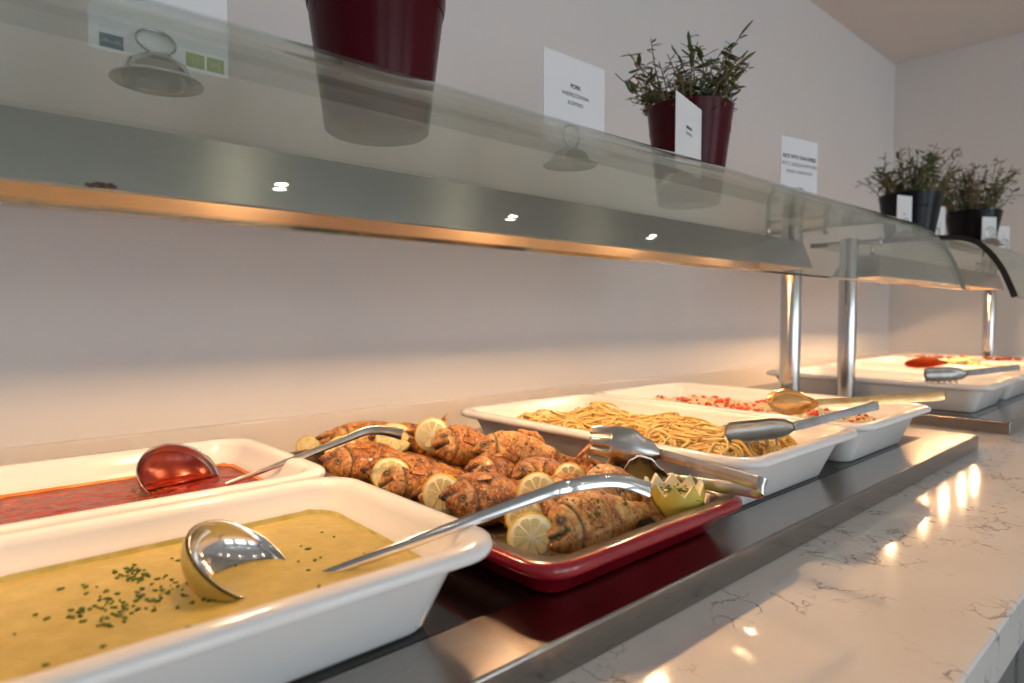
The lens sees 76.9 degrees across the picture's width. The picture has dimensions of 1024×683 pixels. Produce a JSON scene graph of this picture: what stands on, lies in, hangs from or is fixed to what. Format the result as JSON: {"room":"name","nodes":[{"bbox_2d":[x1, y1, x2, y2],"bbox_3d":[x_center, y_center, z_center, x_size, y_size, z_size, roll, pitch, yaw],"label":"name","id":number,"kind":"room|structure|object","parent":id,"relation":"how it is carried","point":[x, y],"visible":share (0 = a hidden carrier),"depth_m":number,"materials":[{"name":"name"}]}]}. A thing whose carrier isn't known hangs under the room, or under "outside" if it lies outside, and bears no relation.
{"room":"eatery","nodes":[
{"label":"eatery","id":0,"kind":"room"},
{"bbox_2d":[0,0,894,447],"bbox_3d":[-0.582,-0.060,1.021,6.620,2.345,0.100,-2,3,-42],"label":"wall","id":1,"kind":"structure","parent":0,"point":[111,324],"depth_m":1.31,"materials":[{"name":"paint"}]},
{"bbox_2d":[0,351,890,464],"bbox_3d":[-0.172,0.185,1.324,5.419,0.122,0.014,-2,3,-42],"label":"upstand","id":2,"kind":"object","parent":1,"relation":"attached to","point":[283,433],"visible":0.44,"depth_m":1.19,"materials":[{"name":"white"}]},
{"bbox_2d":[856,360,924,371],"bbox_3d":[1.162,0.107,1.997,0.327,0.067,0.284,-2,3,-42],"label":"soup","id":3,"kind":"object","parent":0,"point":[859,363],"depth_m":2.13,"materials":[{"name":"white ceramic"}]},
{"bbox_2d":[859,356,919,362],"bbox_3d":[1.348,0.095,2.274,0.317,0.067,0.156,-2,3,-42],"label":"serving dish","id":4,"kind":"object","parent":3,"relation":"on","point":[905,359],"depth_m":2.37,"materials":[{"name":"white ceramic"}]},
{"bbox_2d":[810,0,1023,64],"bbox_3d":[0.935,-1.208,-0.706,6.620,0.100,4.620,-2,3,-42],"label":"ceiling","id":5,"kind":"structure","parent":0,"point":[901,31],"depth_m":2.63,"materials":[{"name":"paint"}]},
{"bbox_2d":[888,32,1023,355],"bbox_3d":[3.352,-0.079,1.531,0.100,2.345,4.420,-2,3,-42],"label":"wall","id":6,"kind":"structure","parent":0,"point":[970,99],"depth_m":2.89,"materials":[{"name":"paint"}]},
{"bbox_2d":[890,351,1023,357],"bbox_3d":[2.162,0.124,2.770,0.015,0.122,0.968,-2,3,-42],"label":"upstand","id":7,"kind":"object","parent":6,"relation":"attached to","point":[892,352],"visible":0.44,"depth_m":2.95,"materials":[{"name":"white"}]},
{"bbox_3d":[0.933,1.235,-0.600,6.620,0.100,4.620,-2,3,-42],"label":"floor","id":8,"kind":"structure","parent":0,"visible":0},
{"bbox_2d":[998,641,1023,682],"bbox_3d":[0.161,0.688,1.000,5.350,0.853,0.938,-2,3,-42],"label":"base cabinet","id":9,"kind":"object","parent":8,"relation":"on","point":[1014,673],"visible":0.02,"depth_m":0.79,"materials":[{"name":"grey laminate"}]},
{"bbox_2d":[550,424,1023,682],"bbox_3d":[0.152,0.238,0.956,5.403,0.048,0.968,-2,3,-42],"label":"countertop","id":10,"kind":"structure","parent":9,"relation":"on","point":[924,584],"depth_m":0.57,"materials":[{"name":"stone"}]},
{"bbox_2d":[290,427,978,682],"bbox_3d":[-0.192,0.210,0.709,2.264,0.029,0.687,-2,3,-42],"label":"hot plate","id":11,"kind":"object","parent":10,"relation":"on","point":[482,625],"visible":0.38,"depth_m":0.53,"materials":[{"name":"metal"}]},
{"bbox_2d":[85,182,117,188],"bbox_3d":[-0.307,-0.117,0.483,0.021,0.005,0.006,-2,3,-42],"label":"crumb","id":12,"kind":"object","parent":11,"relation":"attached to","point":[95,184],"visible":1,"depth_m":0.48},
{"bbox_2d":[0,437,325,533],"bbox_3d":[-0.385,0.165,0.644,0.328,0.067,0.262,-2,3,-42],"label":"serving dish","id":13,"kind":"object","parent":11,"relation":"on","point":[249,454],"visible":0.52,"depth_m":0.69,"materials":[{"name":"white ceramic"}]},
{"bbox_2d":[0,463,263,524],"bbox_3d":[-0.384,0.157,0.643,0.259,0.004,0.193,-2,3,-42],"label":"soup","id":14,"kind":"object","parent":13,"relation":"in","point":[41,503],"visible":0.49,"depth_m":0.66,"materials":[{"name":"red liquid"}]},
{"bbox_2d":[115,488,171,504],"bbox_3d":[-0.372,0.157,0.657,0.045,0.001,0.060,-1,3,-15],"label":"chopped parsley","id":15,"kind":"object","parent":14,"relation":"on","point":[164,488],"visible":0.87,"depth_m":0.66,"materials":[{"name":"green plant"}]},
{"bbox_2d":[135,426,402,492],"bbox_3d":[-0.268,0.137,0.732,0.282,0.085,0.078,0,3,-12],"label":"ladle","id":16,"kind":"object","parent":14,"relation":"in","point":[168,464],"visible":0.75,"depth_m":0.72,"materials":[{"name":"metal"}]},
{"bbox_2d":[135,443,219,492],"bbox_3d":[-0.368,0.148,0.712,0.085,0.064,0.070,-2,3,-42],"label":"bowl","id":17,"kind":"object","parent":16,"relation":"on","point":[168,464],"depth_m":0.73,"materials":[{"name":"metal"}]},
{"bbox_2d":[0,477,492,682],"bbox_3d":[-0.206,0.173,0.447,0.328,0.067,0.260,-2,3,-42],"label":"serving dish","id":18,"kind":"object","parent":11,"relation":"on","point":[295,637],"visible":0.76,"depth_m":0.42,"materials":[{"name":"white ceramic"}]},
{"bbox_2d":[0,509,421,681],"bbox_3d":[-0.206,0.163,0.447,0.262,0.005,0.193,-2,3,-42],"label":"soup","id":19,"kind":"object","parent":18,"relation":"in","point":[59,640],"visible":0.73,"depth_m":0.43,"materials":[{"name":"yellow food"}]},
{"bbox_2d":[13,531,364,665],"bbox_3d":[-0.199,0.165,0.444,0.230,0.002,0.152,-2,3,-42],"label":"chopped parsley","id":20,"kind":"object","parent":19,"relation":"on","point":[146,574],"visible":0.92,"depth_m":0.42,"materials":[{"name":"green plant"}]},
{"bbox_2d":[180,473,650,600],"bbox_3d":[-0.060,0.145,0.497,0.350,0.080,0.083,-1,3,-20],"label":"ladle","id":21,"kind":"object","parent":19,"relation":"in","point":[210,550],"visible":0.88,"depth_m":0.47,"materials":[{"name":"silver metal"}]},
{"bbox_2d":[180,520,285,600],"bbox_3d":[-0.191,0.157,0.452,0.076,0.059,0.076,-2,3,-42],"label":"bowl","id":22,"kind":"object","parent":21,"relation":"on","point":[210,550],"depth_m":0.46,"materials":[{"name":"silver metal"}]},
{"bbox_2d":[305,0,445,146],"bbox_3d":[-0.157,-0.373,0.726,0.176,0.289,0.253,-2,3,-42],"label":"potted plant","id":23,"kind":"object","parent":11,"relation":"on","point":[404,36],"visible":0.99,"depth_m":0.66,"materials":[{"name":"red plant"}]},
{"bbox_2d":[0,104,812,270],"bbox_3d":[-0.188,-0.169,0.670,2.060,0.096,0.117,-2,3,-42],"label":"hood","id":24,"kind":"object","parent":11,"relation":"attached to","point":[45,156],"depth_m":0.63,"materials":[{"name":"grey metal"}]},
{"bbox_2d":[0,0,965,390],"bbox_3d":[-0.117,-0.012,0.644,2.240,0.421,0.446,-2,3,-42],"label":"sneeze guard","id":25,"kind":"object","parent":11,"relation":"on","point":[47,159],"visible":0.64,"depth_m":0.64,"materials":[{"name":"clear glass"}]},
{"bbox_2d":[108,28,204,96],"bbox_3d":[-0.302,-0.245,0.549,0.072,0.050,0.072,-2,3,-42],"label":"card holder","id":26,"kind":"object","parent":25,"relation":"on","point":[151,72],"visible":1,"depth_m":0.56,"materials":[{"name":"silver metal"}]},
{"bbox_2d":[87,0,228,78],"bbox_3d":[-0.307,-0.319,0.564,0.111,0.150,0.001,-2,3,-42],"label":"menu card","id":27,"kind":"object","parent":26,"relation":"in","point":[112,27],"visible":1,"depth_m":0.57,"materials":[{"name":"white paper"}]},
{"bbox_2d":[543,124,596,171],"bbox_3d":[0.077,-0.261,0.856,0.072,0.055,0.072,-2,3,-42],"label":"card holder","id":28,"kind":"object","parent":25,"relation":"on","point":[571,158],"visible":0.94,"depth_m":0.86,"materials":[{"name":"silver metal"}]},
{"bbox_2d":[543,46,604,155],"bbox_3d":[0.085,-0.317,0.860,0.120,0.118,0.001,-2,3,-42],"label":"menu card","id":29,"kind":"object","parent":28,"relation":"in","point":[573,89],"visible":1,"depth_m":0.85,"materials":[{"name":"white paper"}]},
{"bbox_2d":[655,169,702,190],"bbox_3d":[0.259,-0.267,0.998,0.072,0.055,0.072,-2,3,-42],"label":"card holder","id":30,"kind":"object","parent":25,"relation":"on","point":[681,180],"visible":0.88,"depth_m":0.99,"materials":[{"name":"silver metal"}]},
{"bbox_2d":[675,90,701,178],"bbox_3d":[0.277,-0.320,1.009,0.001,0.112,0.116,2,3,35],"label":"menu card","id":31,"kind":"object","parent":30,"relation":"in","point":[688,116],"visible":1,"depth_m":1.00,"materials":[{"name":"white paper"}]},
{"bbox_2d":[288,449,741,592],"bbox_3d":[-0.038,0.174,0.770,0.304,0.037,0.532,-2,3,-42],"label":"baking tray","id":32,"kind":"object","parent":11,"relation":"on","point":[556,572],"visible":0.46,"depth_m":0.54,"materials":[{"name":"red ceramic"}]},
{"bbox_2d":[296,435,319,450],"bbox_3d":[-0.288,0.147,0.908,0.032,0.028,0.026,-2,3,-42],"label":"lemon slice","id":33,"kind":"object","parent":32,"relation":"on","point":[305,442],"visible":0.62,"depth_m":0.91,"materials":[{"name":"beige food"}]},
{"bbox_2d":[318,442,414,483],"bbox_3d":[-0.166,0.158,0.861,0.179,0.051,0.060,-2,3,-34],"label":"fish","id":34,"kind":"object","parent":32,"relation":"on","point":[347,460],"visible":0.59,"depth_m":0.82},
{"bbox_2d":[324,436,355,454],"bbox_3d":[-0.222,0.144,0.841,0.044,0.041,0.026,-1,3,-15],"label":"lemon slice","id":35,"kind":"object","parent":34,"relation":"on","point":[337,437],"visible":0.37,"depth_m":0.84,"materials":[{"name":"beige food"}]},
{"bbox_2d":[375,423,411,451],"bbox_3d":[-0.162,0.133,0.881,0.048,0.039,0.042,-2,3,-42],"label":"lemon slice","id":36,"kind":"object","parent":34,"relation":"on","point":[402,445],"visible":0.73,"depth_m":0.88,"materials":[{"name":"beige food"}]},
{"bbox_2d":[316,414,446,444],"bbox_3d":[-0.176,0.135,0.930,0.205,0.050,0.053,-1,3,-27],"label":"fish","id":37,"kind":"object","parent":32,"relation":"on","point":[347,428],"visible":0.25,"depth_m":0.90},
{"bbox_2d":[368,422,417,449],"bbox_3d":[-0.125,0.141,0.925,0.161,0.052,0.054,-1,3,-29],"label":"fish","id":38,"kind":"object","parent":32,"relation":"on","point":[409,425],"visible":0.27,"depth_m":0.91},
{"bbox_2d":[360,452,458,485],"bbox_3d":[-0.119,0.165,0.834,0.157,0.049,0.058,-2,3,-42],"label":"fish","id":39,"kind":"object","parent":32,"relation":"on","point":[367,469],"visible":0.28,"depth_m":0.81},
{"bbox_2d":[415,417,446,451],"bbox_3d":[-0.105,0.122,0.848,0.045,0.045,0.014,0,3,-10],"label":"lemon slice","id":40,"kind":"object","parent":39,"relation":"on","point":[426,431],"visible":0.85,"depth_m":0.84,"materials":[{"name":"beige food"}]},
{"bbox_2d":[378,455,468,500],"bbox_3d":[-0.101,0.162,0.789,0.156,0.048,0.060,-2,3,-42],"label":"fish","id":41,"kind":"object","parent":32,"relation":"on","point":[393,479],"visible":0.64,"depth_m":0.75},
{"bbox_2d":[371,457,408,487],"bbox_3d":[-0.141,0.155,0.747,0.044,0.036,0.032,0,3,-11],"label":"lemon slice","id":42,"kind":"object","parent":41,"relation":"on","point":[383,464],"visible":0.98,"depth_m":0.75,"materials":[{"name":"beige food"}]},
{"bbox_2d":[405,428,441,459],"bbox_3d":[-0.075,0.145,0.904,0.147,0.058,0.050,-1,3,-19],"label":"fish","id":43,"kind":"object","parent":32,"relation":"on","point":[414,446],"visible":0.16,"depth_m":0.87},
{"bbox_2d":[411,474,460,504],"bbox_3d":[-0.045,0.171,0.751,0.150,0.038,0.062,-2,3,-42],"label":"fish","id":44,"kind":"object","parent":32,"relation":"on","point":[417,493],"visible":0.14,"depth_m":0.71},
{"bbox_2d":[422,473,456,513],"bbox_3d":[-0.072,0.158,0.669,0.042,0.042,0.015,1,3,11],"label":"lemon slice","id":45,"kind":"object","parent":32,"relation":"on","point":[436,483],"visible":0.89,"depth_m":0.67,"materials":[{"name":"beige food"}]},
{"bbox_2d":[433,425,484,465],"bbox_3d":[-0.047,0.142,0.866,0.146,0.065,0.055,-2,3,-37],"label":"fish","id":46,"kind":"object","parent":32,"relation":"on","point":[457,450],"visible":0.64,"depth_m":0.83},
{"bbox_2d":[439,471,518,526],"bbox_3d":[-0.007,0.164,0.693,0.148,0.052,0.066,-2,3,-42],"label":"fish","id":47,"kind":"object","parent":32,"relation":"on","point":[472,492],"visible":0.66,"depth_m":0.66},
{"bbox_2d":[465,452,515,478],"bbox_3d":[0.004,0.156,0.794,0.143,0.046,0.061,-2,3,-42],"label":"fish","id":48,"kind":"object","parent":32,"relation":"on","point":[488,462],"visible":0.45,"depth_m":0.76},
{"bbox_2d":[379,425,633,543],"bbox_3d":[0.001,0.150,0.722,0.213,0.074,0.331,-2,3,-42],"label":"chopped parsley","id":49,"kind":"object","parent":32,"relation":"on","point":[564,456],"visible":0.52,"depth_m":0.64,"materials":[{"name":"green plant"}]},
{"bbox_2d":[505,503,542,528],"bbox_3d":[0.012,0.167,0.610,0.036,0.034,0.021,0,2,1],"label":"lemon slice","id":50,"kind":"object","parent":32,"relation":"on","point":[510,517],"visible":0.16,"depth_m":0.61,"materials":[{"name":"beige food"}]},
{"bbox_2d":[507,512,552,555],"bbox_3d":[0.017,0.172,0.566,0.043,0.042,0.020,0,2,2],"label":"lemon slice","id":51,"kind":"object","parent":32,"relation":"on","point":[528,531],"visible":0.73,"depth_m":0.56,"materials":[{"name":"beige food"}]},
{"bbox_2d":[468,429,592,470],"bbox_3d":[0.027,0.144,0.800,0.162,0.066,0.055,0,2,-1],"label":"fish","id":52,"kind":"object","parent":32,"relation":"on","point":[506,445],"visible":0.6,"depth_m":0.79},
{"bbox_2d":[504,492,563,531],"bbox_3d":[0.047,0.173,0.656,0.146,0.045,0.055,-2,3,-42],"label":"fish","id":53,"kind":"object","parent":32,"relation":"on","point":[547,504],"visible":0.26,"depth_m":0.63},
{"bbox_2d":[517,472,557,496],"bbox_3d":[0.026,0.154,0.659,0.042,0.040,0.021,0,2,2],"label":"lemon slice","id":54,"kind":"object","parent":53,"relation":"on","point":[533,481],"visible":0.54,"depth_m":0.66,"materials":[{"name":"beige food"}]},
{"bbox_2d":[511,457,592,482],"bbox_3d":[0.054,0.156,0.755,0.143,0.048,0.051,-2,3,-37],"label":"fish","id":55,"kind":"object","parent":32,"relation":"on","point":[539,464],"visible":0.4,"depth_m":0.73},
{"bbox_2d":[551,472,581,494],"bbox_3d":[0.085,0.166,0.724,0.134,0.045,0.052,-2,3,-42],"label":"fish","id":56,"kind":"object","parent":32,"relation":"on","point":[562,476],"visible":0.1,"depth_m":0.70},
{"bbox_2d":[554,462,585,475],"bbox_3d":[0.064,0.152,0.710,0.036,0.034,0.021,0,3,5],"label":"lemon slice","id":57,"kind":"object","parent":56,"relation":"on","point":[568,467],"visible":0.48,"depth_m":0.71,"materials":[{"name":"beige food"}]},
{"bbox_2d":[547,479,665,553],"bbox_3d":[0.093,0.165,0.606,0.157,0.054,0.052,-1,3,-31],"label":"chicken","id":58,"kind":"object","parent":32,"relation":"on","point":[616,518],"visible":0.91,"depth_m":0.58},
{"bbox_2d":[586,462,642,501],"bbox_3d":[0.120,0.158,0.689,0.132,0.056,0.056,-2,3,-42],"label":"fish","id":59,"kind":"object","parent":32,"relation":"on","point":[605,468],"visible":0.19,"depth_m":0.66},
{"bbox_2d":[643,473,704,521],"bbox_3d":[0.168,0.166,0.670,0.062,0.046,0.062,-2,3,-42],"label":"lemon","id":60,"kind":"object","parent":32,"relation":"on","point":[672,503],"visible":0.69,"depth_m":0.65,"materials":[{"name":"beige food"}]},
{"bbox_2d":[660,483,702,501],"bbox_3d":[0.168,0.154,0.662,0.043,0.004,0.064,0,3,7],"label":"chopped parsley","id":61,"kind":"object","parent":60,"relation":"on","point":[668,487],"visible":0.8,"depth_m":0.67,"materials":[{"name":"green plant"}]},
{"bbox_2d":[587,425,767,498],"bbox_3d":[0.171,0.139,0.698,0.062,0.076,0.203,-2,3,-42],"label":"serving tongs","id":62,"kind":"object","parent":32,"relation":"on","point":[630,450],"visible":0.84,"depth_m":0.72,"materials":[{"name":"metal"}]},
{"bbox_2d":[461,394,798,456],"bbox_3d":[0.125,0.150,0.984,0.436,0.067,0.436,-2,3,-42],"label":"serving dish","id":63,"kind":"object","parent":11,"relation":"on","point":[492,418],"depth_m":1.07,"materials":[{"name":"white ceramic"}]},
{"bbox_2d":[517,401,796,456],"bbox_3d":[0.203,0.139,0.989,0.243,0.051,0.423,-2,3,-42],"label":"spaghetti","id":64,"kind":"object","parent":63,"relation":"in","point":[711,434],"visible":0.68,"depth_m":0.96,"materials":[{"name":"yellow food"}]},
{"bbox_2d":[533,402,721,444],"bbox_3d":[0.201,0.124,0.990,0.192,0.019,0.375,-2,3,-42],"label":"chopped herbs","id":65,"kind":"object","parent":64,"relation":"on","point":[595,402],"visible":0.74,"depth_m":0.96,"materials":[{"name":"green plant"}]},
{"bbox_2d":[722,401,878,447],"bbox_3d":[0.416,0.114,0.887,0.287,0.048,0.052,-1,3,-22],"label":"serving tongs","id":66,"kind":"object","parent":64,"relation":"on","point":[766,429],"visible":1,"depth_m":0.85,"materials":[{"name":"metal"}]},
{"bbox_2d":[615,20,755,209],"bbox_3d":[0.309,-0.390,1.158,0.234,0.286,0.244,1,3,22],"label":"potted plant","id":67,"kind":"object","parent":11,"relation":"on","point":[717,110],"visible":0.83,"depth_m":1.12,"materials":[{"name":"green plant"}]},
{"bbox_2d":[655,459,726,480],"bbox_3d":[0.172,0.165,0.653,0.058,0.067,0.096,-2,3,-42],"label":"serving dish","id":68,"kind":"object","parent":11,"relation":"on","point":[669,467],"depth_m":0.78,"materials":[{"name":"white ceramic"}]},
{"bbox_2d":[594,382,806,419],"bbox_3d":[0.412,0.139,1.243,0.337,0.067,0.436,-2,3,-42],"label":"serving dish","id":69,"kind":"object","parent":11,"relation":"on","point":[671,389],"depth_m":1.39,"materials":[{"name":"white ceramic"}]},
{"bbox_2d":[652,395,874,421],"bbox_3d":[0.447,0.136,1.221,0.238,0.044,0.434,-2,3,-42],"label":"rice","id":70,"kind":"object","parent":69,"relation":"in","point":[710,399],"visible":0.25,"depth_m":1.23,"materials":[{"name":"beige food"}]},
{"bbox_2d":[657,395,875,421],"bbox_3d":[0.447,0.129,1.219,0.213,0.033,0.394,-2,3,-42],"label":"tomato","id":71,"kind":"object","parent":70,"relation":"on","point":[740,407],"visible":0.42,"depth_m":1.24,"materials":[{"name":"red food"}]},
{"bbox_2d":[766,388,946,415],"bbox_3d":[0.577,0.099,1.064,0.310,0.042,0.042,0,2,-4],"label":"serving spoon","id":72,"kind":"object","parent":70,"relation":"on","point":[784,401],"visible":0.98,"depth_m":1.06,"materials":[{"name":"metal"}]},
{"bbox_2d":[654,423,858,496],"bbox_3d":[0.313,0.159,0.782,0.429,0.067,0.201,-2,3,-42],"label":"serving dish","id":73,"kind":"object","parent":11,"relation":"on","point":[805,458],"depth_m":0.80,"materials":[{"name":"white ceramic"}]},
{"bbox_2d":[777,187,802,215],"bbox_3d":[0.566,-0.279,1.282,0.072,0.055,0.072,-2,3,-42],"label":"card holder","id":74,"kind":"object","parent":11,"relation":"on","point":[792,208],"visible":0.28,"depth_m":1.27,"materials":[{"name":"silver metal"}]},
{"bbox_2d":[780,135,817,201],"bbox_3d":[0.571,-0.338,1.281,0.113,0.125,0.001,-1,3,-31],"label":"menu card","id":75,"kind":"object","parent":74,"relation":"in","point":[798,156],"visible":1,"depth_m":1.28,"materials":[{"name":"white paper"}]},
{"bbox_2d":[827,403,930,461],"bbox_3d":[0.525,0.153,0.933,0.579,0.067,0.137,-2,3,-42],"label":"serving dish","id":76,"kind":"object","parent":11,"relation":"on","point":[887,427],"depth_m":1.01,"materials":[{"name":"white ceramic"}]},
{"bbox_2d":[746,382,1023,434],"bbox_3d":[1.401,0.149,2.142,1.590,0.029,0.696,-2,3,-42],"label":"hot plate","id":77,"kind":"object","parent":10,"relation":"on","point":[1005,417],"visible":0.22,"depth_m":1.44,"materials":[{"name":"metal"}]},
{"bbox_2d":[819,362,836,365],"bbox_3d":[1.012,0.105,2.036,0.167,0.067,0.056,-2,3,-42],"label":"serving dish","id":78,"kind":"object","parent":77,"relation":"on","point":[834,363],"depth_m":2.06,"materials":[{"name":"white ceramic"}]},
{"bbox_2d":[767,365,1019,412],"bbox_3d":[0.989,0.119,1.708,0.324,0.067,0.524,-2,3,-42],"label":"serving dish","id":79,"kind":"object","parent":77,"relation":"on","point":[971,394],"visible":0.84,"depth_m":1.59,"materials":[{"name":"white ceramic"}]},
{"bbox_2d":[923,364,1019,383],"bbox_3d":[1.120,0.079,1.549,0.322,0.042,0.040,-1,3,-19],"label":"serving tongs","id":80,"kind":"object","parent":79,"relation":"on","point":[932,374],"visible":0.98,"depth_m":1.51,"materials":[{"name":"metal"}]},
{"bbox_2d":[892,218,915,237],"bbox_3d":[1.030,-0.296,1.695,0.072,0.055,0.072,-2,3,-42],"label":"card holder","id":81,"kind":"object","parent":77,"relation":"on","point":[904,233],"visible":0.65,"depth_m":1.68,"materials":[{"name":"silver metal"}]},
{"bbox_2d":[896,195,911,232],"bbox_3d":[1.035,-0.334,1.701,0.060,0.100,0.001,-1,3,-25],"label":"menu card","id":82,"kind":"object","parent":81,"relation":"in","point":[904,203],"visible":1,"depth_m":1.70,"materials":[{"name":"white paper"}]},
{"bbox_2d":[879,353,938,356],"bbox_3d":[1.561,0.086,2.536,0.312,0.063,0.135,-2,3,-42],"label":"platter","id":83,"kind":"object","parent":77,"relation":"on","point":[927,355],"depth_m":2.61,"materials":[{"name":"white ceramic"}]},
{"bbox_2d":[855,143,962,237],"bbox_3d":[1.124,-0.403,1.814,0.266,0.257,0.271,-2,3,-42],"label":"potted plant","id":84,"kind":"object","parent":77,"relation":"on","point":[927,203],"visible":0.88,"depth_m":1.75,"materials":[{"name":"green plant"}]},
{"bbox_2d":[810,235,1023,396],"bbox_3d":[1.465,-0.075,2.080,1.645,0.424,0.475,-2,3,-42],"label":"sneeze guard","id":85,"kind":"object","parent":77,"relation":"on","point":[918,260],"visible":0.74,"depth_m":1.70,"materials":[{"name":"clear glass"}]},
{"bbox_2d":[832,244,1003,290],"bbox_3d":[1.351,-0.228,2.061,1.310,0.096,0.117,-2,3,-42],"label":"hood","id":86,"kind":"object","parent":77,"relation":"attached to","point":[870,267],"depth_m":1.91,"materials":[{"name":"clear glass"}]},
{"bbox_2d":[943,355,959,358],"bbox_3d":[1.660,0.089,2.461,0.246,0.063,0.062,-2,3,-42],"label":"platter","id":87,"kind":"object","parent":77,"relation":"on","point":[954,356],"depth_m":2.54,"materials":[{"name":"white ceramic"}]},
{"bbox_2d":[936,365,989,369],"bbox_3d":[1.337,0.110,1.922,0.168,0.067,0.117,-2,3,-42],"label":"serving dish","id":88,"kind":"object","parent":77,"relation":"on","point":[959,366],"depth_m":1.97,"materials":[{"name":"white ceramic"}]},
{"bbox_2d":[932,158,1023,239],"bbox_3d":[1.407,-0.412,1.971,0.241,0.261,0.230,2,3,42],"label":"potted plant","id":89,"kind":"object","parent":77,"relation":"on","point":[965,221],"visible":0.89,"depth_m":1.93,"materials":[{"name":"green plant"}]},
{"bbox_2d":[971,356,994,359],"bbox_3d":[1.742,0.093,2.391,0.211,0.063,0.098,-2,3,-42],"label":"platter","id":90,"kind":"object","parent":77,"relation":"on","point":[976,357],"depth_m":2.44,"materials":[{"name":"white ceramic"}]},
{"bbox_2d":[982,356,993,359],"bbox_3d":[1.766,0.061,2.394,0.039,0.016,0.033,-2,3,-42],"label":"meat piece","id":91,"kind":"object","parent":90,"relation":"on","point":[983,357],"visible":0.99,"depth_m":2.39,"materials":[{"name":"orange food"}]},
{"bbox_2d":[995,356,1010,359],"bbox_3d":[1.788,0.063,2.346,0.057,0.018,0.023,0,2,-3],"label":"meat piece","id":92,"kind":"object","parent":90,"relation":"on","point":[1004,357],"visible":0.91,"depth_m":2.34,"materials":[{"name":"orange food"}]},
{"bbox_2d":[980,227,1004,245],"bbox_3d":[1.375,-0.303,1.857,0.072,0.055,0.072,-2,3,-42],"label":"card holder","id":93,"kind":"object","parent":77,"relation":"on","point":[993,241],"visible":0.8,"depth_m":1.84,"materials":[{"name":"silver metal"}]},
{"bbox_2d":[982,217,996,239],"bbox_3d":[1.376,-0.320,1.860,0.048,0.078,0.001,0,3,-11],"label":"menu card","id":94,"kind":"object","parent":93,"relation":"in","point":[987,222],"visible":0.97,"depth_m":1.86,"materials":[{"name":"white paper"}]},
{"bbox_2d":[980,361,1023,368],"bbox_3d":[1.556,0.105,2.044,0.315,0.067,0.154,-2,3,-42],"label":"serving dish","id":95,"kind":"object","parent":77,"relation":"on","point":[1006,363],"depth_m":2.16,"materials":[{"name":"white ceramic"}]},
{"bbox_2d":[945,356,1023,367],"bbox_3d":[1.485,0.086,2.138,0.216,0.071,0.388,-2,3,-42],"label":"heap","id":96,"kind":"object","parent":95,"relation":"in","point":[977,363],"visible":0.2,"depth_m":2.10,"materials":[{"name":"yellow food"}]},
{"bbox_2d":[982,368,1023,399],"bbox_3d":[1.189,0.127,1.548,0.888,0.067,0.155,-2,3,-42],"label":"serving dish","id":97,"kind":"object","parent":77,"relation":"on","point":[1012,390],"depth_m":1.72,"materials":[{"name":"white ceramic"}]},
{"bbox_2d":[1001,239,1011,250],"bbox_3d":[1.652,-0.316,2.165,0.072,0.055,0.072,-2,3,-42],"label":"card holder","id":98,"kind":"object","parent":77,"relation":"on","point":[1003,239],"visible":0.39,"depth_m":2.16,"materials":[{"name":"silver metal"}]},
{"bbox_2d":[998,226,1009,248],"bbox_3d":[1.652,-0.344,2.167,0.046,0.085,0.001,0,3,-11],"label":"menu card","id":99,"kind":"object","parent":98,"relation":"in","point":[1004,231],"visible":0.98,"depth_m":2.17,"materials":[{"name":"white paper"}]},
{"bbox_3d":[1.232,-0.304,1.876,0.072,0.055,0.072,-2,3,-42],"label":"card holder","id":100,"kind":"object","parent":77,"relation":"on","visible":0},
{"bbox_2d":[935,207,945,234],"bbox_3d":[1.253,-0.343,1.888,0.052,0.105,0.001,-1,3,-28],"label":"menu card","id":101,"kind":"object","parent":100,"relation":"in","point":[941,220],"visible":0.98,"depth_m":1.89,"materials":[{"name":"white paper"}]},
{"bbox_3d":[1.234,0.118,1.931,0.226,0.022,0.416,-2,3,-42],"label":"sauce","id":102,"kind":"object","parent":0,"visible":0},
{"bbox_3d":[1.234,0.112,1.927,0.212,0.028,0.395,-2,3,-42],"label":"chunks","id":103,"kind":"object","parent":102,"relation":"in","visible":0},
{"bbox_2d":[904,357,1023,367],"bbox_3d":[1.360,0.066,1.925,0.341,0.039,0.056,1,3,19],"label":"serving spoon","id":104,"kind":"object","parent":103,"relation":"on","point":[922,362],"visible":0.98,"depth_m":1.95,"materials":[{"name":"brown metal"}]},
{"bbox_2d":[904,357,947,367],"bbox_3d":[1.259,0.065,1.963,0.130,0.039,0.047,0,2,1],"label":"spoon bowl","id":105,"kind":"object","parent":104,"relation":"on","point":[922,362],"depth_m":1.95,"materials":[{"name":"brown metal"}]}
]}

